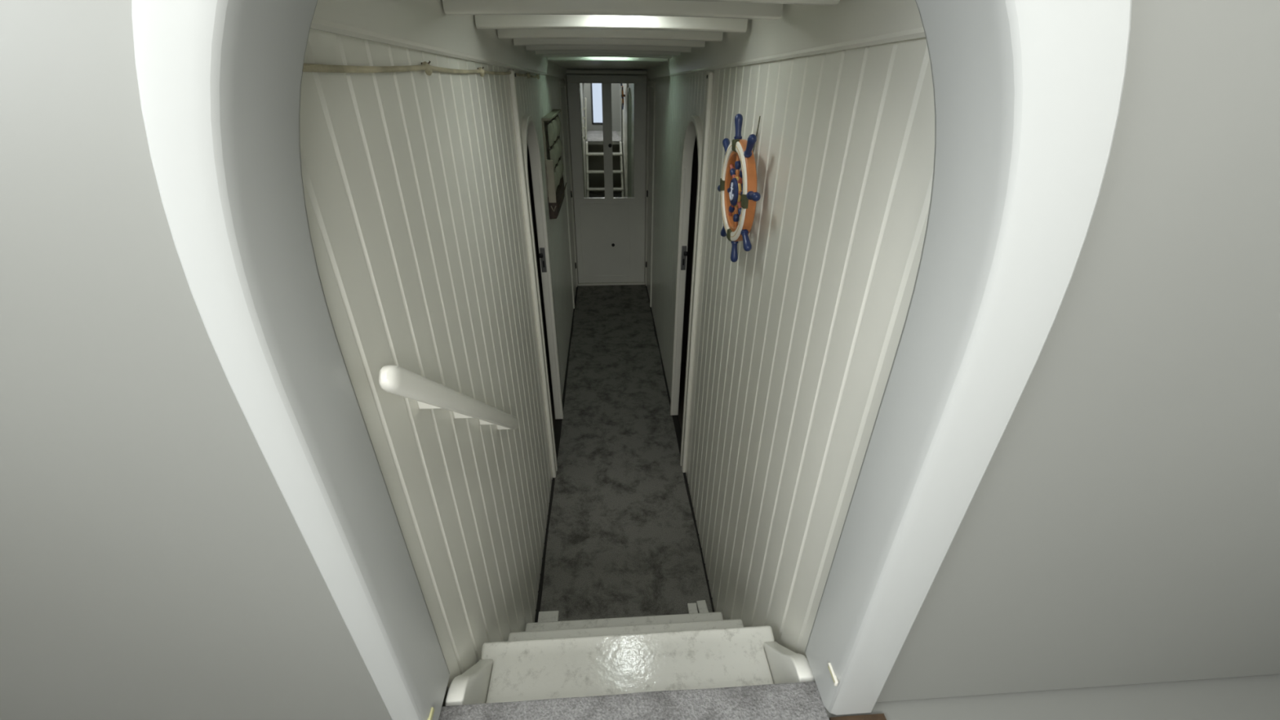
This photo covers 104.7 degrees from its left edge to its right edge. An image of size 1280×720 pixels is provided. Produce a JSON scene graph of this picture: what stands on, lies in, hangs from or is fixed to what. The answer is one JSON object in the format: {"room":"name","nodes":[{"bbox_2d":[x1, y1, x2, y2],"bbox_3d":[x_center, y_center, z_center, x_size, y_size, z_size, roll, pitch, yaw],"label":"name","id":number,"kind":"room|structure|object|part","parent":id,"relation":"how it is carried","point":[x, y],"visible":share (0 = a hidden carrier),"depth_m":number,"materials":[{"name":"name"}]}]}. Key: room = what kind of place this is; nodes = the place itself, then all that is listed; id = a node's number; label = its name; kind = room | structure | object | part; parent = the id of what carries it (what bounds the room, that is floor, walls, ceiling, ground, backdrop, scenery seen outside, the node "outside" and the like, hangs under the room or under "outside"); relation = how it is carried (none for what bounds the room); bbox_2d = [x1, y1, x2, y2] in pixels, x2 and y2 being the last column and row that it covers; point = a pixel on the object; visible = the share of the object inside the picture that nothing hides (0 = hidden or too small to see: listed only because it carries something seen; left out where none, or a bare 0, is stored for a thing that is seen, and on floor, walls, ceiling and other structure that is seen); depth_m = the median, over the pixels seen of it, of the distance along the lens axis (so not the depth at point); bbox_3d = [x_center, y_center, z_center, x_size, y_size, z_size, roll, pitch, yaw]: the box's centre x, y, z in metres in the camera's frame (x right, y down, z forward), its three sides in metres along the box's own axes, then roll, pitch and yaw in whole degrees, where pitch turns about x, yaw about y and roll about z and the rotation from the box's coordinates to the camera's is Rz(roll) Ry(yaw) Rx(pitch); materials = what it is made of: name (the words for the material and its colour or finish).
{"room":"ship interior","nodes":[
{"label":"ship interior","id":0,"kind":"room"},
{"bbox_2d":[299,28,573,689],"bbox_3d":[-1.054,-0.589,2.886,1.030,2.220,4.588,-2,30,-3],"label":"wall","id":1,"kind":"structure","parent":0,"point":[411,180],"depth_m":1.05,"materials":[{"name":"white paint"}]},
{"bbox_2d":[302,61,539,79],"bbox_3d":[-0.456,-0.891,1.541,0.020,0.045,2.412,-2,30,-3],"label":"rope","id":2,"kind":"object","parent":1,"relation":"attached to","point":[425,66],"visible":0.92,"depth_m":0.80,"materials":[{"name":"beige fabric"}]},
{"bbox_2d":[310,0,546,75],"bbox_3d":[-0.462,-1.066,1.667,0.030,0.182,2.875,-2,30,-3],"label":"trim","id":3,"kind":"structure","parent":1,"relation":"attached to","point":[424,25],"depth_m":0.92,"materials":[{"name":"white paint"}]},
{"bbox_2d":[378,364,518,429],"bbox_3d":[-0.383,0.111,1.105,0.059,0.611,0.689,-2,30,-3],"label":"handrail","id":4,"kind":"object","parent":1,"relation":"attached to","point":[393,379],"visible":1,"depth_m":0.86,"materials":[{"name":"white paint"}]},
{"bbox_2d":[507,70,556,477],"bbox_3d":[-0.482,-0.205,2.333,0.026,2.008,0.044,-2,30,-3],"label":"trim","id":5,"kind":"structure","parent":1,"relation":"attached to","point":[512,77],"depth_m":2.16,"materials":[{"name":"beige paint"}]},
{"bbox_2d":[520,115,563,471],"bbox_3d":[-0.517,-0.282,2.634,0.054,1.840,0.528,-2,30,-3],"label":"door","id":6,"kind":"structure","parent":1,"relation":"in","point":[528,129],"depth_m":2.66,"materials":[{"name":"beige paint"}]},
{"bbox_3d":[-0.537,-0.555,2.744,0.026,0.140,0.008,-2,30,-3],"label":"lock plate","id":7,"kind":"part","parent":6,"relation":"part of","materials":[{"name":"silver metal"}]},
{"bbox_2d":[541,109,566,218],"bbox_3d":[-0.548,-1.312,3.252,0.060,0.563,0.858,-2,30,-3],"label":"ornament","id":8,"kind":"object","parent":1,"relation":"attached to","point":[551,124],"visible":1,"depth_m":2.99,"materials":[{"name":"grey wood"}]},
{"bbox_2d":[546,59,566,78],"bbox_3d":[-0.613,-2.158,3.689,0.028,0.105,1.730,-2,30,-3],"label":"trim","id":9,"kind":"structure","parent":1,"relation":"attached to","point":[554,69],"depth_m":3.43,"materials":[{"name":"white paint"}]},
{"bbox_2d":[558,80,577,308],"bbox_3d":[-0.661,-1.501,4.633,0.020,1.951,0.610,-2,30,-3],"label":"door","id":10,"kind":"structure","parent":1,"relation":"in","point":[562,96],"depth_m":4.54,"materials":[{"name":"beige paint"}]},
{"bbox_2d":[441,687,448,706],"bbox_3d":[0.000,1.154,1.107,0.828,0.995,0.361,-2,30,-3],"label":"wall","id":11,"kind":"structure","parent":0,"point":[446,690],"depth_m":0.99,"materials":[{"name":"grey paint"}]},
{"bbox_2d":[829,713,886,719],"bbox_3d":[0.415,0.711,0.873,0.105,0.006,0.145,-2,30,-3],"label":"trim","id":12,"kind":"structure","parent":11,"relation":"attached to","point":[879,716],"depth_m":0.93,"materials":[{"name":"brown wood"}]},
{"bbox_2d":[566,68,646,281],"bbox_3d":[-0.310,-1.807,4.957,0.828,2.170,0.050,-2,30,-3],"label":"wall","id":13,"kind":"structure","parent":0,"point":[566,68],"depth_m":4.47,"materials":[{"name":"white paint"}]},
{"bbox_2d":[566,74,646,283],"bbox_3d":[-0.303,-1.700,4.916,0.719,1.967,0.068,-2,30,-3],"label":"door","id":14,"kind":"structure","parent":13,"relation":"in","point":[607,113],"depth_m":4.85,"materials":[{"name":"white paint"}]},
{"bbox_3d":[-0.453,-2.064,4.712,0.213,1.013,0.004,-2,30,-3],"label":"mirror pane","id":15,"kind":"part","parent":14,"relation":"part of","materials":[{"name":"white"}]},
{"bbox_3d":[-0.359,-1.242,5.173,0.510,0.775,0.005,-2,30,-3],"label":"panel moulding","id":16,"kind":"part","parent":14,"relation":"part of","materials":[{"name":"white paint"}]},
{"bbox_3d":[-0.162,-2.072,4.729,0.215,1.013,0.004,-2,30,-4],"label":"mirror pane","id":17,"kind":"part","parent":14,"relation":"part of","materials":[{"name":"white"}]},
{"bbox_2d":[564,69,649,285],"bbox_3d":[-0.306,-1.716,4.931,0.768,2.031,0.085,-2,30,-3],"label":"trim","id":18,"kind":"structure","parent":13,"relation":"attached to","point":[567,71],"depth_m":4.73,"materials":[{"name":"beige paint"}]},
{"bbox_2d":[546,57,668,69],"bbox_3d":[-0.245,-2.250,3.681,0.828,0.131,1.760,-2,30,-3],"label":"ceiling","id":19,"kind":"structure","parent":0,"point":[565,64],"depth_m":3.52,"materials":[{"name":"white paint"}]},
{"bbox_2d":[534,285,715,622],"bbox_3d":[-0.155,0.402,3.357,0.828,0.046,4.980,-2,30,-3],"label":"floor","id":20,"kind":"structure","parent":0,"point":[557,426],"depth_m":2.87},
{"bbox_2d":[539,284,712,621],"bbox_3d":[-0.152,0.387,3.328,0.748,0.008,4.905,-2,30,-3],"label":"carpet","id":21,"kind":"object","parent":20,"relation":"on","point":[622,540],"visible":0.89,"depth_m":2.78,"materials":[{"name":"grey carpet"}]},
{"bbox_2d":[537,610,559,622],"bbox_3d":[-0.386,1.096,2.075,0.085,0.014,0.082,-2,30,-3],"label":"chock","id":22,"kind":"object","parent":21,"relation":"on","point":[552,615],"visible":0.53,"depth_m":2.08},
{"bbox_2d":[445,612,815,706],"bbox_3d":[-0.037,0.881,1.520,0.735,0.945,0.726,-2,30,-3],"label":"steps","id":23,"kind":"structure","parent":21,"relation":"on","point":[594,657],"depth_m":1.19,"materials":[{"name":"white paint"}]},
{"bbox_2d":[687,602,697,613],"bbox_3d":[0.228,1.080,2.112,0.039,0.014,0.082,-2,30,-3],"label":"chock","id":24,"kind":"object","parent":21,"relation":"on","point":[692,607],"visible":0.54,"depth_m":2.12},
{"bbox_2d":[696,600,708,613],"bbox_3d":[0.272,1.076,2.119,0.040,0.014,0.092,-4,30,-7],"label":"chock","id":25,"kind":"object","parent":21,"relation":"on","point":[701,605],"visible":0.56,"depth_m":2.13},
{"bbox_2d":[0,0,1279,719],"bbox_3d":[-0.034,-0.248,0.449,3.280,2.060,0.104,-2,30,-3],"label":"wall","id":26,"kind":"structure","parent":0,"point":[1122,526],"depth_m":0.59,"materials":[{"name":"paint"}]},
{"bbox_2d":[131,0,1132,719],"bbox_3d":[0.009,0.092,0.636,0.860,1.285,0.119,-2,30,-3],"label":"trim","id":27,"kind":"structure","parent":26,"relation":"attached to","point":[1028,93],"depth_m":0.50,"materials":[{"name":"grey paint"}]},
{"bbox_2d":[649,37,934,658],"bbox_3d":[0.740,-0.636,2.994,1.030,2.220,4.588,-2,30,-3],"label":"wall","id":28,"kind":"structure","parent":0,"point":[797,337],"depth_m":1.14,"materials":[{"name":"white paint"}]},
{"bbox_2d":[645,80,656,306],"bbox_3d":[0.093,-1.521,4.678,0.020,1.951,0.610,-2,30,-3],"label":"door","id":29,"kind":"structure","parent":28,"relation":"in","point":[651,91],"depth_m":4.59,"materials":[{"name":"beige paint"}]},
{"bbox_2d":[645,61,670,79],"bbox_3d":[0.124,-2.178,3.734,0.028,0.105,1.730,-2,30,-3],"label":"trim","id":30,"kind":"structure","parent":28,"relation":"attached to","point":[662,69],"depth_m":3.48,"materials":[{"name":"white paint"}]},
{"bbox_2d":[670,115,702,466],"bbox_3d":[0.255,-0.302,2.680,0.054,1.840,0.528,-2,30,-3],"label":"door","id":31,"kind":"structure","parent":28,"relation":"in","point":[694,129],"depth_m":2.69,"materials":[{"name":"beige paint"}]},
{"bbox_3d":[0.247,-0.575,2.791,0.026,0.140,0.008,-2,30,-3],"label":"lock plate","id":32,"kind":"part","parent":31,"relation":"part of","materials":[{"name":"silver metal"}]},
{"bbox_2d":[681,71,714,472],"bbox_3d":[0.260,-0.225,2.378,0.026,2.008,0.044,-2,30,-3],"label":"trim","id":33,"kind":"structure","parent":28,"relation":"attached to","point":[710,75],"depth_m":2.21,"materials":[{"name":"beige paint"}]},
{"bbox_2d":[717,113,760,262],"bbox_3d":[0.285,-0.478,1.405,0.069,0.396,0.396,-3,30,-7],"label":"ornament","id":34,"kind":"object","parent":28,"relation":"hanging from","point":[738,189],"visible":1,"depth_m":1.35,"materials":[{"name":"orange wood"}]},
{"bbox_3d":[0.269,-0.414,1.554,0.022,0.058,0.058,-4,22,-4],"label":"handle","id":35,"kind":"part","parent":34,"relation":"part of","materials":[{"name":"blue paint"}]},
{"bbox_3d":[0.260,-0.628,1.466,0.022,0.058,0.058,-4,22,-4],"label":"handle","id":36,"kind":"part","parent":34,"relation":"part of","materials":[{"name":"blue paint"}]},
{"bbox_3d":[0.280,-0.325,1.467,0.022,0.070,0.022,-4,22,-4],"label":"handle","id":37,"kind":"part","parent":34,"relation":"part of","materials":[{"name":"blue paint"}]},
{"bbox_3d":[0.267,-0.630,1.341,0.022,0.070,0.022,-4,22,-4],"label":"handle","id":38,"kind":"part","parent":34,"relation":"part of","materials":[{"name":"blue paint"}]},
{"bbox_3d":[0.288,-0.327,1.341,0.022,0.058,0.058,-4,22,-4],"label":"handle","id":39,"kind":"part","parent":34,"relation":"part of","materials":[{"name":"blue paint"}]},
{"bbox_3d":[0.279,-0.541,1.253,0.022,0.058,0.058,-4,22,-4],"label":"handle","id":40,"kind":"part","parent":34,"relation":"part of","materials":[{"name":"blue paint"}]},
{"bbox_3d":[0.287,-0.415,1.252,0.022,0.022,0.070,-4,22,-4],"label":"handle","id":41,"kind":"part","parent":34,"relation":"part of","materials":[{"name":"blue paint"}]},
{"bbox_2d":[668,0,925,75],"bbox_3d":[0.274,-1.086,1.711,0.030,0.182,2.875,-2,30,-3],"label":"trim","id":42,"kind":"structure","parent":28,"relation":"attached to","point":[801,30],"depth_m":0.96,"materials":[{"name":"white paint"}]},
{"bbox_2d":[824,674,1279,719],"bbox_3d":[0.022,1.161,0.140,3.240,0.048,1.920,-2,30,-3],"label":"baseboard","id":43,"kind":"structure","parent":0,"point":[1257,697],"depth_m":0.96,"materials":[{"name":"paint"}]},
{"bbox_2d":[438,681,829,719],"bbox_3d":[0.048,1.123,0.150,0.726,0.014,1.891,-2,30,-3],"label":"carpet","id":44,"kind":"object","parent":43,"relation":"on","point":[792,700],"visible":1,"depth_m":0.94,"materials":[{"name":"grey carpet"}]},
{"bbox_3d":[-0.093,-1.147,1.645,0.828,0.075,2.880,-2,30,-3],"label":"ceiling","id":45,"kind":"structure","parent":0,"visible":0},
{"bbox_2d":[542,53,671,58],"bbox_3d":[-0.175,-1.678,2.690,0.700,0.056,0.046,-2,30,-3],"label":"beam","id":46,"kind":"structure","parent":45,"relation":"attached to","point":[547,55],"depth_m":2.68,"materials":[{"name":"white paint"}]},
{"bbox_2d":[534,50,680,56],"bbox_3d":[-0.152,-1.507,2.389,0.700,0.056,0.046,-2,30,-3],"label":"beam","id":47,"kind":"structure","parent":45,"relation":"attached to","point":[537,52],"depth_m":2.38,"materials":[{"name":"white paint"}]},
{"bbox_2d":[547,57,668,62],"bbox_3d":[-0.187,-1.805,2.916,0.708,0.070,0.045,-2,30,-3],"label":"beam","id":48,"kind":"structure","parent":45,"relation":"attached to","point":[580,59],"depth_m":2.91,"materials":[{"name":"white paint"}]},
{"bbox_2d":[525,45,691,52],"bbox_3d":[-0.131,-1.349,2.108,0.700,0.056,0.046,-2,30,-3],"label":"beam","id":49,"kind":"structure","parent":45,"relation":"attached to","point":[635,48],"depth_m":2.10,"materials":[{"name":"white paint"}]},
{"bbox_2d":[513,38,705,48],"bbox_3d":[-0.110,-1.188,1.821,0.700,0.056,0.046,-2,30,-3],"label":"beam","id":50,"kind":"structure","parent":45,"relation":"attached to","point":[522,42],"depth_m":1.81,"materials":[{"name":"white paint"}]},
{"bbox_2d":[497,28,723,41],"bbox_3d":[-0.089,-1.038,1.551,0.700,0.056,0.046,-2,30,-3],"label":"beam","id":51,"kind":"structure","parent":45,"relation":"attached to","point":[520,33],"depth_m":1.54,"materials":[{"name":"white paint"}]},
{"bbox_2d":[474,14,747,32],"bbox_3d":[-0.070,-0.891,1.288,0.700,0.056,0.046,-2,30,-3],"label":"beam","id":52,"kind":"structure","parent":45,"relation":"attached to","point":[482,21],"depth_m":1.27,"materials":[{"name":"white paint"}]},
{"bbox_2d":[442,0,782,20],"bbox_3d":[-0.051,-0.752,1.034,0.700,0.056,0.046,-2,30,-3],"label":"beam","id":53,"kind":"structure","parent":45,"relation":"attached to","point":[756,11],"depth_m":1.02,"materials":[{"name":"white paint"}]},
{"bbox_2d":[675,0,839,5],"bbox_3d":[-0.031,-0.596,0.774,0.700,0.056,0.046,-2,30,-3],"label":"beam","id":54,"kind":"structure","parent":45,"relation":"attached to","point":[820,2],"depth_m":0.80,"materials":[{"name":"white paint"}]}
]}

